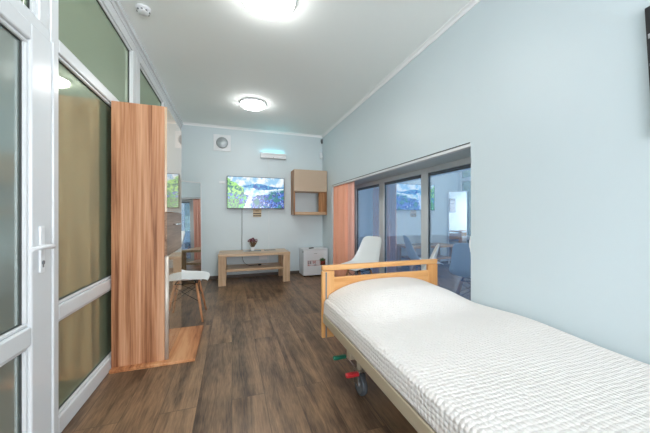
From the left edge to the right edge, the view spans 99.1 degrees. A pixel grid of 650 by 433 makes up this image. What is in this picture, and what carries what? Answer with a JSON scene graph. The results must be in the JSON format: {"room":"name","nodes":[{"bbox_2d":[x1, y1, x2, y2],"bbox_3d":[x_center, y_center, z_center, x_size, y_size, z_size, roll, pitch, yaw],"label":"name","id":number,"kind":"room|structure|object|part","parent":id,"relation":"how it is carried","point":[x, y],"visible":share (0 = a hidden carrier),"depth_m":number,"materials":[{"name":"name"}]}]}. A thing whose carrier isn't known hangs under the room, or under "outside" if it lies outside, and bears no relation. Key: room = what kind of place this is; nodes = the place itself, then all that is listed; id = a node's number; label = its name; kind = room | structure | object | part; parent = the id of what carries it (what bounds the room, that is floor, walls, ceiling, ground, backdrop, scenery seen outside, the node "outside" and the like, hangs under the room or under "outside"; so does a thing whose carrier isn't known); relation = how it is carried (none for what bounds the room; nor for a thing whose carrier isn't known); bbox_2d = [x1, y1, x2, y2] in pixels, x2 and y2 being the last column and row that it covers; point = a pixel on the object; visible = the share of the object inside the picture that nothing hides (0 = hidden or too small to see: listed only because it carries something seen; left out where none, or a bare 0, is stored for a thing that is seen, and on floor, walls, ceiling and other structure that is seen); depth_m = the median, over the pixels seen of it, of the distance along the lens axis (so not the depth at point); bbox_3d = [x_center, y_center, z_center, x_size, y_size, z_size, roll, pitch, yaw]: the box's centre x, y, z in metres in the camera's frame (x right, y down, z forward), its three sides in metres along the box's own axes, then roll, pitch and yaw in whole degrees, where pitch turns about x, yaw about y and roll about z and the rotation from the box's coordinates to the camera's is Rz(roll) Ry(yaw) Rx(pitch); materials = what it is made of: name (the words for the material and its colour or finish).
{"room":"hospital room","nodes":[
{"label":"hospital room","id":0,"kind":"room"},
{"bbox_2d":[8,0,182,432],"bbox_3d":[-1.242,-0.250,0.981,0.150,2.700,7.850,0,0,-19],"label":"wall","id":1,"kind":"structure","parent":0,"point":[101,59],"depth_m":1.68,"materials":[{"name":"white plastic"}]},
{"bbox_2d":[0,0,55,432],"bbox_3d":[-1.154,0.130,0.890,0.115,1.920,0.922,0,0,-19],"label":"door","id":2,"kind":"structure","parent":1,"relation":"in","point":[27,57],"depth_m":1.17,"materials":[{"name":"white plastic"}]},
{"bbox_3d":[-1.181,-0.141,0.861,0.015,1.228,0.655,0,0,-19],"label":"glass pane","id":3,"kind":"part","parent":2,"relation":"part of","materials":[{"name":"clear glass"}]},
{"bbox_3d":[-1.181,0.760,0.861,0.015,0.430,0.655,0,0,-19],"label":"glass pane","id":4,"kind":"part","parent":2,"relation":"part of","materials":[{"name":"clear glass"}]},
{"bbox_3d":[-1.174,-0.787,0.864,0.060,0.075,0.645,0,0,-19],"label":"rail","id":5,"kind":"part","parent":2,"relation":"part of","materials":[{"name":"white plastic"}]},
{"bbox_3d":[-1.174,0.509,0.864,0.060,0.082,0.645,0,0,-19],"label":"rail","id":6,"kind":"part","parent":2,"relation":"part of","materials":[{"name":"white plastic"}]},
{"bbox_3d":[-1.261,0.146,1.233,0.010,0.208,0.030,0,0,-19],"label":"handle plate","id":7,"kind":"part","parent":2,"relation":"part of","materials":[{"name":"white plastic"}]},
{"bbox_3d":[-1.217,0.134,1.185,0.047,0.024,0.142,0,0,-19],"label":"lever","id":8,"kind":"part","parent":2,"relation":"part of","materials":[{"name":"white plastic"}]},
{"bbox_3d":[-1.194,-0.858,0.869,0.068,0.055,0.928,0,0,-19],"label":"rail","id":9,"kind":"part","parent":1,"relation":"part of","materials":[{"name":"white plastic"}]},
{"bbox_3d":[-1.328,-1.200,1.270,0.070,0.640,0.083,0,0,-19],"label":"post","id":10,"kind":"part","parent":1,"relation":"part of","materials":[{"name":"white plastic"}]},
{"bbox_3d":[-1.353,-0.210,1.342,0.070,2.620,0.070,0,0,-19],"label":"post","id":11,"kind":"part","parent":1,"relation":"part of","materials":[{"name":"white plastic"}]},
{"bbox_3d":[-1.538,0.483,1.893,0.068,0.073,1.092,0,0,-19],"label":"rail","id":12,"kind":"part","parent":1,"relation":"part of","materials":[{"name":"white plastic"}]},
{"bbox_3d":[-1.538,1.054,1.893,0.068,0.092,1.092,0,0,-19],"label":"rail","id":13,"kind":"part","parent":1,"relation":"part of","materials":[{"name":"white plastic"}]},
{"bbox_3d":[-1.540,-0.186,1.892,0.015,1.277,1.102,0,0,-19],"label":"glass pane","id":14,"kind":"part","parent":1,"relation":"part of","materials":[{"name":"beige glass"}]},
{"bbox_3d":[-1.540,0.764,1.892,0.015,0.498,1.102,0,0,-19],"label":"glass pane","id":15,"kind":"part","parent":1,"relation":"part of","materials":[{"name":"clear glass"}]},
{"bbox_3d":[-1.538,-0.853,1.893,0.068,0.065,1.092,0,0,-19],"label":"rail","id":16,"kind":"part","parent":1,"relation":"part of","materials":[{"name":"white plastic"}]},
{"bbox_3d":[-1.540,-1.167,1.892,0.015,0.575,1.102,0,0,-19],"label":"glass pane","id":17,"kind":"part","parent":1,"relation":"part of","materials":[{"name":"glass"}]},
{"bbox_3d":[-1.727,-0.210,2.458,0.070,2.620,0.100,0,0,-19],"label":"post","id":18,"kind":"part","parent":1,"relation":"part of","materials":[{"name":"white plastic"}]},
{"bbox_3d":[-1.759,-0.210,2.554,0.070,2.620,0.098,0,0,-19],"label":"post","id":19,"kind":"part","parent":1,"relation":"part of","materials":[{"name":"white plastic"}]},
{"bbox_3d":[-1.231,-1.488,0.984,0.072,0.075,7.850,0,0,-19],"label":"rail","id":20,"kind":"part","parent":1,"relation":"part of","materials":[{"name":"white plastic"}]},
{"bbox_3d":[-1.227,-1.538,0.986,0.082,0.035,7.850,0,0,-19],"label":"head moulding","id":21,"kind":"part","parent":1,"relation":"part of","materials":[{"name":"white plastic"}]},
{"bbox_3d":[-1.218,-1.577,0.989,0.100,0.045,7.850,0,0,-19],"label":"head moulding","id":22,"kind":"part","parent":1,"relation":"part of","materials":[{"name":"white plastic"}]},
{"bbox_3d":[-1.929,-1.167,3.050,0.015,0.575,0.960,0,0,-19],"label":"glass pane","id":23,"kind":"part","parent":1,"relation":"part of","materials":[{"name":"glass"}]},
{"bbox_2d":[61,273,417,432],"bbox_3d":[0.190,1.150,1.461,3.190,0.100,8.050,0,0,-19],"label":"floor","id":24,"kind":"structure","parent":0,"point":[263,363],"depth_m":1.85,"materials":[{"name":"laminate"}]},
{"bbox_2d":[109,101,203,373],"bbox_3d":[-1.358,0.138,2.342,0.547,1.925,0.685,0,0,-19],"label":"wardrobe","id":25,"kind":"object","parent":24,"relation":"on","point":[147,332],"visible":1,"depth_m":2.04,"materials":[{"name":"brown wood"}]},
{"bbox_3d":[-1.366,0.127,2.033,0.335,1.903,0.020,0,0,-19],"label":"panel","id":26,"kind":"part","parent":25,"relation":"part of","materials":[{"name":"brown wood"}]},
{"bbox_3d":[-1.298,0.133,2.383,0.016,0.325,0.636,0,0,-19],"label":"drawer","id":27,"kind":"part","parent":25,"relation":"part of","materials":[{"name":"brown wood"}]},
{"bbox_3d":[-1.298,-0.429,2.383,0.016,0.791,0.636,0,0,-19],"label":"door","id":28,"kind":"part","parent":25,"relation":"part of","materials":[{"name":"mirror"}]},
{"bbox_3d":[-1.303,0.686,2.397,0.016,0.775,0.605,0,0,-19],"label":"door","id":29,"kind":"part","parent":25,"relation":"part of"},
{"bbox_2d":[181,181,201,280],"bbox_3d":[-2.253,0.256,4.622,0.025,1.688,0.400,-1,-1,37],"label":"mirror","id":30,"kind":"object","parent":24,"relation":"on","point":[191,213],"visible":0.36,"depth_m":4.64,"materials":[{"name":"white mirror"}]},
{"bbox_2d":[182,270,209,321],"bbox_3d":[-1.539,0.690,3.017,0.518,0.827,0.463,0,0,-19],"label":"shell chair","id":31,"kind":"object","parent":24,"relation":"on","point":[186,275],"visible":0.29,"depth_m":3.09,"materials":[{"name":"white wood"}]},
{"bbox_3d":[-1.328,0.907,2.929,0.148,0.392,0.028,0,0,39],"label":"leg","id":32,"kind":"part","parent":31,"relation":"part of","materials":[{"name":"brown wood"}]},
{"bbox_3d":[-1.424,0.907,3.215,0.028,0.392,0.148,0,0,14],"label":"leg","id":33,"kind":"part","parent":31,"relation":"part of","materials":[{"name":"brown wood"}]},
{"bbox_2d":[218,248,289,286],"bbox_3d":[-1.222,0.850,4.785,1.146,0.500,0.550,0,0,-19],"label":"tv stand","id":34,"kind":"object","parent":24,"relation":"on","point":[283,264],"visible":1,"depth_m":4.63,"materials":[{"name":"brown wood"}]},
{"bbox_3d":[-1.628,0.872,4.387,0.115,0.457,0.050,0,0,-19],"label":"leg","id":35,"kind":"part","parent":34,"relation":"part of","materials":[{"name":"brown wood"}]},
{"bbox_2d":[226,262,282,271],"bbox_3d":[-1.218,0.868,4.776,0.908,0.035,0.490,0,0,-19],"label":"shelf","id":36,"kind":"object","parent":34,"relation":"attached to","point":[275,265],"depth_m":4.66,"materials":[{"name":"brown wood"}]},
{"bbox_3d":[-0.812,0.872,5.176,0.115,0.457,0.050,0,0,-19],"label":"leg","id":37,"kind":"part","parent":34,"relation":"part of","materials":[{"name":"brown wood"}]},
{"bbox_3d":[-0.657,0.872,4.713,0.115,0.457,0.050,0,0,-19],"label":"leg","id":38,"kind":"part","parent":34,"relation":"part of","materials":[{"name":"brown wood"}]},
{"bbox_3d":[-1.272,0.596,4.826,0.300,0.008,0.160,0,0,-19],"label":"glass tray","id":39,"kind":"object","parent":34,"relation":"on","visible":0},
{"bbox_2d":[248,238,257,250],"bbox_3d":[-1.259,0.478,4.819,0.170,0.226,0.150,0,0,-19],"label":"heather plant","id":40,"kind":"object","parent":39,"relation":"on","point":[252,241],"visible":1,"depth_m":4.80,"materials":[{"name":"purple plant"}]},
{"bbox_2d":[299,247,327,276],"bbox_3d":[-0.222,0.847,5.236,0.478,0.506,0.346,0,0,-19],"label":"mini fridge","id":41,"kind":"object","parent":24,"relation":"on","point":[309,262],"visible":0.94,"depth_m":5.08,"materials":[{"name":"white plastic"}]},
{"bbox_2d":[299,247,327,249],"bbox_3d":[-0.221,0.603,5.237,0.475,0.017,0.344,0,0,-19],"label":"countertop","id":42,"kind":"structure","parent":41,"relation":"on","point":[303,248],"depth_m":5.14,"materials":[{"name":"white plastic"}]},
{"bbox_2d":[319,258,324,264],"bbox_3d":[-0.047,0.824,5.101,0.123,0.143,0.023,0,0,-19],"label":"potted plant","id":43,"kind":"object","parent":41,"relation":"attached to","point":[322,261],"visible":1,"depth_m":5.10,"materials":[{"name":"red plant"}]},
{"bbox_2d":[341,236,380,275],"bbox_3d":[0.487,0.690,3.738,0.518,0.827,0.463,0,0,-40],"label":"shell chair","id":44,"kind":"object","parent":24,"relation":"on","point":[368,251],"visible":0.67,"depth_m":3.88,"materials":[{"name":"white plastic"}]},
{"bbox_2d":[321,259,436,432],"bbox_3d":[0.816,0.735,1.244,1.060,0.730,2.176,0,0,-19],"label":"hospital bed","id":45,"kind":"object","parent":24,"relation":"on","point":[329,283],"visible":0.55,"depth_m":2.06,"materials":[{"name":"brown wood"}]},
{"bbox_3d":[0.021,0.663,2.106,0.100,0.503,0.032,0,0,-19],"label":"post","id":46,"kind":"part","parent":45,"relation":"part of","materials":[{"name":"brown wood"}]},
{"bbox_3d":[0.476,0.390,2.259,1.056,0.040,0.036,0,0,-19],"label":"rail","id":47,"kind":"part","parent":45,"relation":"part of","materials":[{"name":"brown wood"}]},
{"bbox_3d":[0.331,0.761,1.087,0.032,0.062,2.090,0,0,-19],"label":"rail","id":48,"kind":"part","parent":45,"relation":"part of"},
{"bbox_3d":[0.931,0.663,2.412,0.100,0.503,0.032,0,0,-19],"label":"post","id":49,"kind":"part","parent":45,"relation":"part of","materials":[{"name":"brown wood"}]},
{"bbox_2d":[423,244,439,269],"bbox_3d":[0.892,0.690,2.837,0.518,0.827,0.463,0,0,20],"label":"shell chair","id":50,"kind":"object","parent":24,"relation":"on","point":[435,251],"visible":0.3,"depth_m":2.86,"materials":[{"name":"white plastic"}]},
{"bbox_2d":[181,125,321,275],"bbox_3d":[-1.075,-0.250,5.230,3.190,2.700,0.100,0,0,-19],"label":"wall","id":51,"kind":"structure","parent":0,"point":[223,229],"depth_m":5.07,"materials":[{"name":"paint"}]},
{"bbox_2d":[213,134,230,151],"bbox_3d":[-1.819,-1.305,4.901,0.290,0.290,0.050,0,0,-19],"label":"air vent","id":52,"kind":"object","parent":51,"relation":"in","point":[220,142],"visible":1,"depth_m":4.89,"materials":[{"name":"white plastic"}]},
{"bbox_2d":[188,270,298,280],"bbox_3d":[-1.247,1.073,5.112,2.530,0.055,0.014,0,0,-19],"label":"baseboard","id":53,"kind":"structure","parent":51,"relation":"attached to","point":[291,272],"depth_m":5.07,"materials":[{"name":"black plastic"}]},
{"bbox_2d":[183,122,321,137],"bbox_3d":[-1.244,-1.583,5.102,2.530,0.035,0.035,0,0,-19],"label":"trim","id":54,"kind":"structure","parent":51,"relation":"attached to","point":[184,123],"depth_m":5.06,"materials":[{"name":"white plastic"}]},
{"bbox_2d":[227,176,283,208],"bbox_3d":[-1.258,-0.428,5.075,1.014,0.580,0.070,0,0,-19],"label":"television","id":55,"kind":"object","parent":51,"relation":"attached to","point":[243,192],"visible":1,"depth_m":5.03,"materials":[{"name":"lit screen picture"},{"name":"black plastic"}]},
{"bbox_2d":[253,209,260,216],"bbox_3d":[-1.251,-0.065,5.109,0.150,0.144,0.016,0,0,-19],"label":"outlet","id":56,"kind":"object","parent":51,"relation":"attached to","point":[256,212],"visible":1,"depth_m":5.10,"materials":[{"name":"beige plastic"}]},
{"bbox_2d":[259,255,266,259],"bbox_3d":[-1.148,0.760,5.146,0.150,0.080,0.012,0,0,-19],"label":"power socket","id":57,"kind":"object","parent":51,"relation":"attached to","point":[263,257],"visible":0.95,"depth_m":5.14,"materials":[{"name":"white plastic"}]},
{"bbox_2d":[260,152,285,159],"bbox_3d":[-0.965,-1.130,5.169,0.470,0.100,0.085,0,0,-19],"label":"air steriliser","id":58,"kind":"object","parent":51,"relation":"attached to","point":[263,154],"visible":1,"depth_m":5.14,"materials":[{"name":"white plastic"}]},
{"bbox_2d":[261,152,285,155],"bbox_3d":[-0.954,-1.159,5.134,0.470,0.032,0.011,0,0,-19],"label":"shade","id":59,"kind":"object","parent":51,"relation":"attached to","point":[262,153],"depth_m":5.12,"materials":[{"name":"white plastic"}]},
{"bbox_2d":[291,169,326,214],"bbox_3d":[-0.308,-0.445,5.269,0.630,0.830,0.303,0,0,-19],"label":"upper cabinet","id":60,"kind":"object","parent":51,"relation":"attached to","point":[302,181],"visible":1,"depth_m":5.15,"materials":[{"name":"brown wood"}]},
{"bbox_3d":[-0.600,-0.445,5.181,0.020,0.830,0.285,0,0,-19],"label":"panel","id":61,"kind":"part","parent":60,"relation":"part of","materials":[{"name":"brown wood"}]},
{"bbox_2d":[295,191,317,192],"bbox_3d":[-0.313,-0.469,5.284,0.588,0.018,0.273,0,0,-19],"label":"shelf","id":62,"kind":"object","parent":60,"relation":"attached to","point":[295,191],"depth_m":5.24,"materials":[{"name":"brown wood"}]},
{"bbox_3d":[-0.263,-0.661,5.134,0.630,0.398,0.017,0,0,-19],"label":"flap door","id":63,"kind":"part","parent":60,"relation":"part of","materials":[{"name":"beige wood"}]},
{"bbox_3d":[-0.311,-0.058,5.278,0.588,0.055,0.285,0,0,-19],"label":"panel","id":64,"kind":"part","parent":60,"relation":"part of","materials":[{"name":"brown wood"}]},
{"bbox_3d":[-0.022,-0.445,5.375,0.020,0.830,0.285,0,0,-19],"label":"panel","id":65,"kind":"part","parent":60,"relation":"part of","materials":[{"name":"brown wood"}]},
{"bbox_2d":[119,0,470,134],"bbox_3d":[0.190,-1.650,1.461,3.190,0.100,8.050,0,0,-19],"label":"ceiling","id":66,"kind":"structure","parent":0,"point":[309,66],"depth_m":2.69,"materials":[{"name":"paint"}]},
{"bbox_2d":[135,3,150,16],"bbox_3d":[-1.394,-1.578,2.127,0.103,0.043,0.103,0,0,-19],"label":"smoke detector","id":67,"kind":"object","parent":66,"relation":"attached to","point":[142,9],"visible":1,"depth_m":2.10,"materials":[{"name":"white plastic"}]},
{"bbox_2d":[240,98,265,110],"bbox_3d":[-1.014,-1.562,3.900,0.358,0.077,0.358,0,0,-19],"label":"ceiling light","id":68,"kind":"object","parent":66,"relation":"attached to","point":[254,104],"visible":1,"depth_m":3.81,"materials":[{"name":"white plastic"}]},
{"bbox_2d":[242,0,296,18],"bbox_3d":[-0.409,-1.562,2.004,0.408,0.077,0.408,0,0,-19],"label":"ceiling light","id":69,"kind":"object","parent":66,"relation":"attached to","point":[267,9],"visible":1,"depth_m":2.03,"materials":[{"name":"white plastic"}]},
{"bbox_2d":[322,0,649,364],"bbox_3d":[1.451,-0.250,1.885,0.530,2.700,7.850,0,0,-19],"label":"wall","id":70,"kind":"structure","parent":0,"point":[550,99],"depth_m":1.61,"materials":[{"name":"paint"}]},
{"bbox_2d":[321,0,480,137],"bbox_3d":[1.183,-1.583,1.795,0.035,0.035,7.850,0,0,-19],"label":"trim","id":71,"kind":"structure","parent":70,"relation":"attached to","point":[472,3],"depth_m":2.69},
{"bbox_2d":[332,142,470,186],"bbox_3d":[0.635,-0.547,3.554,0.053,0.031,3.063,0,0,-19],"label":"track","id":72,"kind":"object","parent":70,"relation":"attached to","point":[465,146],"visible":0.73,"depth_m":2.73,"materials":[{"name":"white plastic"}]},
{"bbox_2d":[333,183,347,276],"bbox_3d":[0.271,0.263,4.710,0.077,1.615,0.602,0,0,-19],"label":"curtain","id":73,"kind":"object","parent":72,"relation":"hanging from","point":[340,220],"visible":0.78,"depth_m":4.71,"materials":[{"name":"orange fabric"}]},
{"bbox_2d":[348,181,354,275],"bbox_3d":[0.411,0.263,4.325,0.057,1.615,0.202,0,0,-19],"label":"curtain","id":74,"kind":"object","parent":72,"relation":"hanging from","point":[351,186],"visible":0.77,"depth_m":4.27,"materials":[{"name":"fabric"}]},
{"bbox_2d":[355,157,470,300],"bbox_3d":[1.029,0.270,3.686,0.062,1.660,3.067,0,0,-19],"label":"window","id":75,"kind":"structure","parent":70,"relation":"in","point":[414,212],"depth_m":3.23,"materials":[{"name":"glass"},{"name":"grey aluminium"}]},
{"bbox_3d":[0.716,0.265,4.602,0.004,1.536,0.816,0,0,-19],"label":"glass pane","id":76,"kind":"part","parent":75,"relation":"part of","materials":[{"name":"clear glass"}]},
{"bbox_3d":[1.024,0.265,3.685,0.004,1.536,0.851,0,0,-19],"label":"glass pane","id":77,"kind":"part","parent":75,"relation":"part of","materials":[{"name":"clear glass"}]},
{"bbox_3d":[1.347,0.265,2.725,0.004,1.536,0.956,0,0,-19],"label":"glass pane","id":78,"kind":"part","parent":75,"relation":"part of","materials":[{"name":"clear glass"}]},
{"bbox_2d":[645,6,649,86],"bbox_3d":[1.470,-0.630,0.957,0.022,0.580,0.514,0,0,-19],"label":"framed picture","id":79,"kind":"object","parent":70,"relation":"attached to","point":[647,10],"visible":1,"depth_m":1.18,"materials":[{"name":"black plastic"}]},
{"bbox_3d":[0.802,0.686,1.248,0.965,0.082,2.055,0,0,-19],"label":"mattress","id":80,"kind":"object","parent":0,"visible":0},
{"bbox_2d":[323,277,649,432],"bbox_3d":[0.817,0.611,1.248,1.046,0.235,2.096,0,0,-19],"label":"bedspread","id":81,"kind":"object","parent":80,"relation":"on","point":[464,365],"visible":1,"depth_m":1.17,"materials":[{"name":"white fabric"}]}
]}

